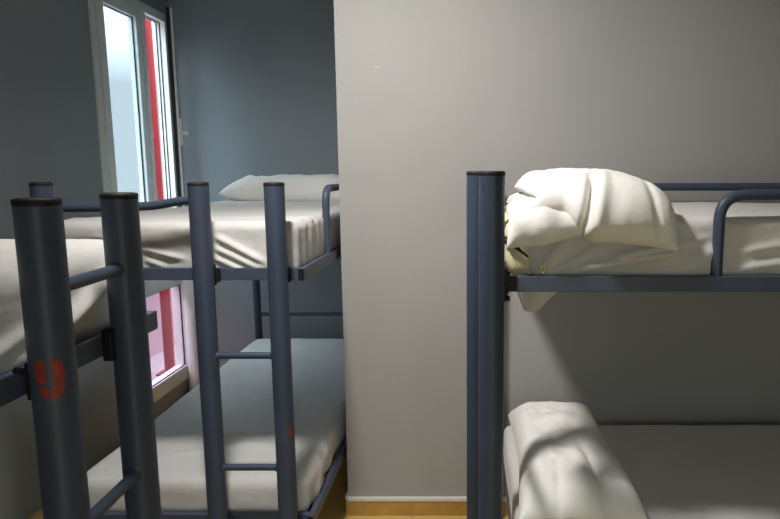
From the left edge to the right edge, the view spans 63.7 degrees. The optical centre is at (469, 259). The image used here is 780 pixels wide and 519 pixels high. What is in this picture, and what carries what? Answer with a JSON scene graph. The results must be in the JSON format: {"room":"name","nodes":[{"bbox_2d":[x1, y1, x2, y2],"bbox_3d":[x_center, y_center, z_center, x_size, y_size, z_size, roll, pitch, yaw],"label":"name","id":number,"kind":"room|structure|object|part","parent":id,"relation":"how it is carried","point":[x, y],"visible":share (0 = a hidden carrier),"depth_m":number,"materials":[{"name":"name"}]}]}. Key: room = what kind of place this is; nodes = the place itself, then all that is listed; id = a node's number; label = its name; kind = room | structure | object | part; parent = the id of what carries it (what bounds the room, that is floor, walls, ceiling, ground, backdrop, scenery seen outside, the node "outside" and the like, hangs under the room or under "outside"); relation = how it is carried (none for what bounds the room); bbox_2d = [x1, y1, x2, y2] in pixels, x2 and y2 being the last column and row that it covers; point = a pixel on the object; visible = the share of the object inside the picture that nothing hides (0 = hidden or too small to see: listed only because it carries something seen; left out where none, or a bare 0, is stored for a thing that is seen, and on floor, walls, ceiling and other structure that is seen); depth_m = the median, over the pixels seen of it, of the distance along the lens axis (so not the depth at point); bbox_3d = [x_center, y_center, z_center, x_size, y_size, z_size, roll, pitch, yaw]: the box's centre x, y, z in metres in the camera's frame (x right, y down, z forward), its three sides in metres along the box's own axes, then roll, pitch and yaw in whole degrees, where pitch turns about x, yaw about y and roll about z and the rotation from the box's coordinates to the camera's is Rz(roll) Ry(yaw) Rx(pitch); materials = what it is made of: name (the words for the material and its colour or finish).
{"room":"hostel dormitory room","nodes":[
{"label":"hostel dormitory room","id":0,"kind":"room"},
{"bbox_2d":[0,0,188,518],"bbox_3d":[-2.135,-0.082,1.508,0.070,3.000,6.010,0,8,0],"label":"wall","id":1,"kind":"structure","parent":0,"point":[49,123],"depth_m":3.09,"materials":[{"name":"grey paint"}]},
{"bbox_2d":[88,0,188,402],"bbox_3d":[-1.988,-0.343,4.006,0.359,2.580,0.890,0,8,0],"label":"window","id":2,"kind":"structure","parent":1,"relation":"in","point":[135,11],"depth_m":3.96,"materials":[{"name":"white plastic"}]},
{"bbox_3d":[-1.836,-0.820,3.983,0.056,0.170,0.032,-4,9,-25],"label":"handle","id":3,"kind":"part","parent":2,"relation":"part of","materials":[{"name":"white plastic"}]},
{"bbox_2d":[167,0,343,367],"bbox_3d":[-1.377,-0.515,4.583,1.587,3.000,0.200,0,8,0],"label":"wall","id":4,"kind":"structure","parent":0,"point":[256,79],"depth_m":4.40,"materials":[{"name":"grey paint"}]},
{"bbox_2d":[182,280,199,391],"bbox_3d":[-2.048,0.377,4.555,0.104,1.240,0.104,0,8,0],"label":"window frame","id":5,"kind":"structure","parent":4,"relation":"attached to","point":[187,285],"depth_m":4.53,"materials":[{"name":"white plastic"}]},
{"bbox_2d":[28,408,508,518],"bbox_3d":[0.325,1.453,1.725,5.250,0.100,6.410,0,8,0],"label":"floor","id":6,"kind":"structure","parent":0,"point":[334,507],"depth_m":3.04,"materials":[{"name":"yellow wood"}]},
{"bbox_2d":[0,192,161,518],"bbox_3d":[-1.183,0.756,0.627,1.009,1.588,2.106,0,8,0],"label":"bunk bed","id":7,"kind":"object","parent":6,"relation":"on","point":[49,379],"visible":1,"depth_m":1.08,"materials":[{"name":"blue metal"}]},
{"bbox_3d":[-0.717,0.682,1.137,0.070,1.567,0.070,0,8,0],"label":"ladder post","id":8,"kind":"part","parent":7,"relation":"part of","materials":[{"name":"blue metal"}]},
{"bbox_2d":[0,239,109,373],"bbox_3d":[-1.203,0.186,0.562,0.884,0.230,1.868,0,8,0],"label":"mattress","id":9,"kind":"object","parent":7,"relation":"on","point":[90,308],"visible":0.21,"depth_m":1.23,"materials":[{"name":"white fabric"}]},
{"bbox_3d":[-0.785,0.283,0.548,0.042,0.046,1.950,0,8,0],"label":"rail","id":10,"kind":"part","parent":7,"relation":"part of","materials":[{"name":"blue metal"}]},
{"bbox_3d":[-0.727,0.646,1.394,0.070,1.567,0.070,0,8,0],"label":"ladder post","id":11,"kind":"part","parent":7,"relation":"part of","materials":[{"name":"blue metal"}]},
{"bbox_2d":[28,182,346,518],"bbox_3d":[-1.081,0.367,3.354,0.968,1.595,2.286,0,8,0],"label":"bunk bed","id":12,"kind":"object","parent":6,"relation":"on","point":[204,273],"visible":0.5,"depth_m":2.23,"materials":[{"name":"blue metal"}]},
{"bbox_3d":[-1.487,0.520,2.260,0.070,1.574,0.070,0,8,0],"label":"corner post","id":13,"kind":"part","parent":12,"relation":"part of","materials":[{"name":"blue metal"}]},
{"bbox_2d":[64,201,340,267],"bbox_3d":[-1.082,-0.185,3.282,0.922,0.207,2.095,0,8,0],"label":"mattress","id":14,"kind":"object","parent":12,"relation":"on","point":[238,227],"visible":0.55,"depth_m":2.27,"materials":[{"name":"white fabric"}]},
{"bbox_2d":[219,174,339,201],"bbox_3d":[-1.090,-0.467,3.994,0.900,0.170,0.420,0,8,0],"label":"pillow","id":15,"kind":"object","parent":14,"relation":"on","point":[298,187],"visible":0.62,"depth_m":3.81,"materials":[{"name":"white fabric"}]},
{"bbox_3d":[-1.083,1.003,2.403,0.921,0.045,0.025,0,8,0],"label":"rail","id":16,"kind":"part","parent":12,"relation":"part of","materials":[{"name":"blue metal"}]},
{"bbox_3d":[-0.943,0.520,2.260,0.070,1.574,0.070,0,8,0],"label":"ladder post","id":17,"kind":"part","parent":12,"relation":"part of","materials":[{"name":"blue metal"}]},
{"bbox_2d":[87,338,345,510],"bbox_3d":[-1.081,0.775,3.433,0.934,0.185,2.087,0,8,0],"label":"mattress","id":18,"kind":"object","parent":12,"relation":"on","point":[318,372],"visible":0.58,"depth_m":2.80,"materials":[{"name":"white fabric"}]},
{"bbox_3d":[-1.083,0.052,2.269,0.921,0.045,0.025,0,8,0],"label":"rail","id":19,"kind":"part","parent":12,"relation":"part of","materials":[{"name":"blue metal"}]},
{"bbox_3d":[-1.535,0.210,4.458,0.052,1.574,0.052,0,8,0],"label":"corner post","id":20,"kind":"part","parent":12,"relation":"part of","materials":[{"name":"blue metal"}]},
{"bbox_3d":[-0.680,0.520,2.260,0.070,1.574,0.070,0,8,0],"label":"ladder post","id":21,"kind":"part","parent":12,"relation":"part of","materials":[{"name":"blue metal"}]},
{"bbox_3d":[-1.080,0.395,4.483,0.910,0.025,0.016,0,8,0],"label":"head rail","id":22,"kind":"part","parent":12,"relation":"part of","materials":[{"name":"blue metal"}]},
{"bbox_3d":[-0.621,-0.094,3.299,0.042,0.046,2.130,0,8,0],"label":"rail","id":23,"kind":"part","parent":12,"relation":"part of","materials":[{"name":"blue metal"}]},
{"bbox_3d":[-0.621,0.857,3.433,0.042,0.046,2.130,0,8,0],"label":"rail","id":24,"kind":"part","parent":12,"relation":"part of","materials":[{"name":"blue metal"}]},
{"bbox_3d":[-0.617,-0.263,3.301,0.032,0.294,1.322,0,8,0],"label":"guard rail","id":25,"kind":"part","parent":12,"relation":"part of","materials":[{"name":"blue metal"}]},
{"bbox_2d":[466,171,779,518],"bbox_3d":[1.107,0.503,2.258,2.242,1.633,1.086,0,8,0],"label":"bunk bed","id":26,"kind":"object","parent":6,"relation":"on","point":[489,282],"visible":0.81,"depth_m":1.79,"materials":[{"name":"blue metal"}]},
{"bbox_3d":[0.024,0.534,2.025,0.070,1.612,0.070,0,8,0],"label":"ladder post","id":27,"kind":"part","parent":26,"relation":"part of","materials":[{"name":"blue metal"}]},
{"bbox_3d":[0.059,0.572,1.757,0.070,1.612,0.070,0,8,0],"label":"ladder post","id":28,"kind":"part","parent":26,"relation":"part of","materials":[{"name":"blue metal"}]},
{"bbox_3d":[0.160,0.963,2.398,0.025,0.045,0.886,0,8,0],"label":"rail","id":29,"kind":"part","parent":26,"relation":"part of","materials":[{"name":"blue metal"}]},
{"bbox_2d":[503,425,779,518],"bbox_3d":[1.129,0.886,2.390,1.965,0.173,0.892,0,8,0],"label":"mattress","id":30,"kind":"object","parent":26,"relation":"on","point":[675,471],"visible":0.66,"depth_m":2.39,"materials":[{"name":"white fabric"}]},
{"bbox_2d":[508,401,647,518],"bbox_3d":[0.356,0.717,2.348,0.407,0.178,0.860,0,8,0],"label":"pillow","id":31,"kind":"object","parent":30,"relation":"on","point":[568,469],"visible":1,"depth_m":2.07,"materials":[{"name":"white fabric"}]},
{"bbox_2d":[505,202,779,311],"bbox_3d":[1.104,-0.044,2.243,2.019,0.291,0.895,0,8,0],"label":"mattress","id":32,"kind":"object","parent":26,"relation":"on","point":[752,230],"visible":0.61,"depth_m":1.81,"materials":[{"name":"white fabric"}]},
{"bbox_2d":[505,168,677,250],"bbox_3d":[0.352,-0.188,2.090,0.494,0.241,0.809,0,8,0],"label":"pillow","id":33,"kind":"object","parent":32,"relation":"on","point":[549,206],"visible":1,"depth_m":1.75,"materials":[{"name":"white fabric"}]},
{"bbox_3d":[1.145,0.069,1.823,2.020,0.046,0.042,0,8,0],"label":"rail","id":34,"kind":"part","parent":26,"relation":"part of","materials":[{"name":"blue metal"}]},
{"bbox_3d":[1.205,-0.203,2.690,1.123,0.256,0.033,0,8,0],"label":"guard rail","id":35,"kind":"part","parent":26,"relation":"part of","materials":[{"name":"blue metal"}]},
{"bbox_3d":[1.236,-0.077,1.801,1.061,0.254,0.033,0,8,0],"label":"guard rail","id":36,"kind":"part","parent":26,"relation":"part of","materials":[{"name":"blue metal"}]},
{"bbox_2d":[334,0,779,496],"bbox_3d":[1.083,-0.394,3.726,3.333,3.000,1.930,0,8,0],"label":"wall","id":37,"kind":"structure","parent":0,"point":[653,91],"depth_m":2.75,"materials":[{"name":"grey paint"}]},
{"bbox_2d":[345,490,347,513],"bbox_3d":[-0.591,1.058,3.830,0.016,0.094,1.730,0,8,0],"label":"baseboard","id":38,"kind":"structure","parent":37,"relation":"attached to","point":[346,495],"depth_m":2.97,"materials":[{"name":"wood"}]},
{"bbox_2d":[348,496,507,515],"bbox_3d":[1.083,1.180,2.966,3.333,0.094,0.016,0,8,0],"label":"baseboard","id":39,"kind":"structure","parent":37,"relation":"attached to","point":[357,505],"depth_m":2.96,"materials":[{"name":"wood"}]},
{"label":"outside","id":40,"kind":"structure","parent":0,"visible":0},
{"bbox_2d":[150,344,176,380],"bbox_3d":[-3.275,0.785,7.180,1.950,0.100,10.000,0,8,0],"label":"ground","id":41,"kind":"structure","parent":40,"point":[157,361],"depth_m":5.66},
{"bbox_2d":[145,18,174,375],"bbox_3d":[-2.620,-0.844,5.122,0.140,3.700,0.140,0,8,0],"label":"post","id":42,"kind":"object","parent":41,"relation":"on","point":[165,298],"visible":0.33,"depth_m":5.13,"materials":[{"name":"paint"}]},
{"bbox_2d":[146,288,174,357],"bbox_3d":[-3.060,0.181,7.095,0.120,1.320,10.000,0,8,0],"label":"wall","id":43,"kind":"structure","parent":41,"relation":"on","point":[153,301],"depth_m":5.93,"materials":[{"name":"pink paint"}]}
]}

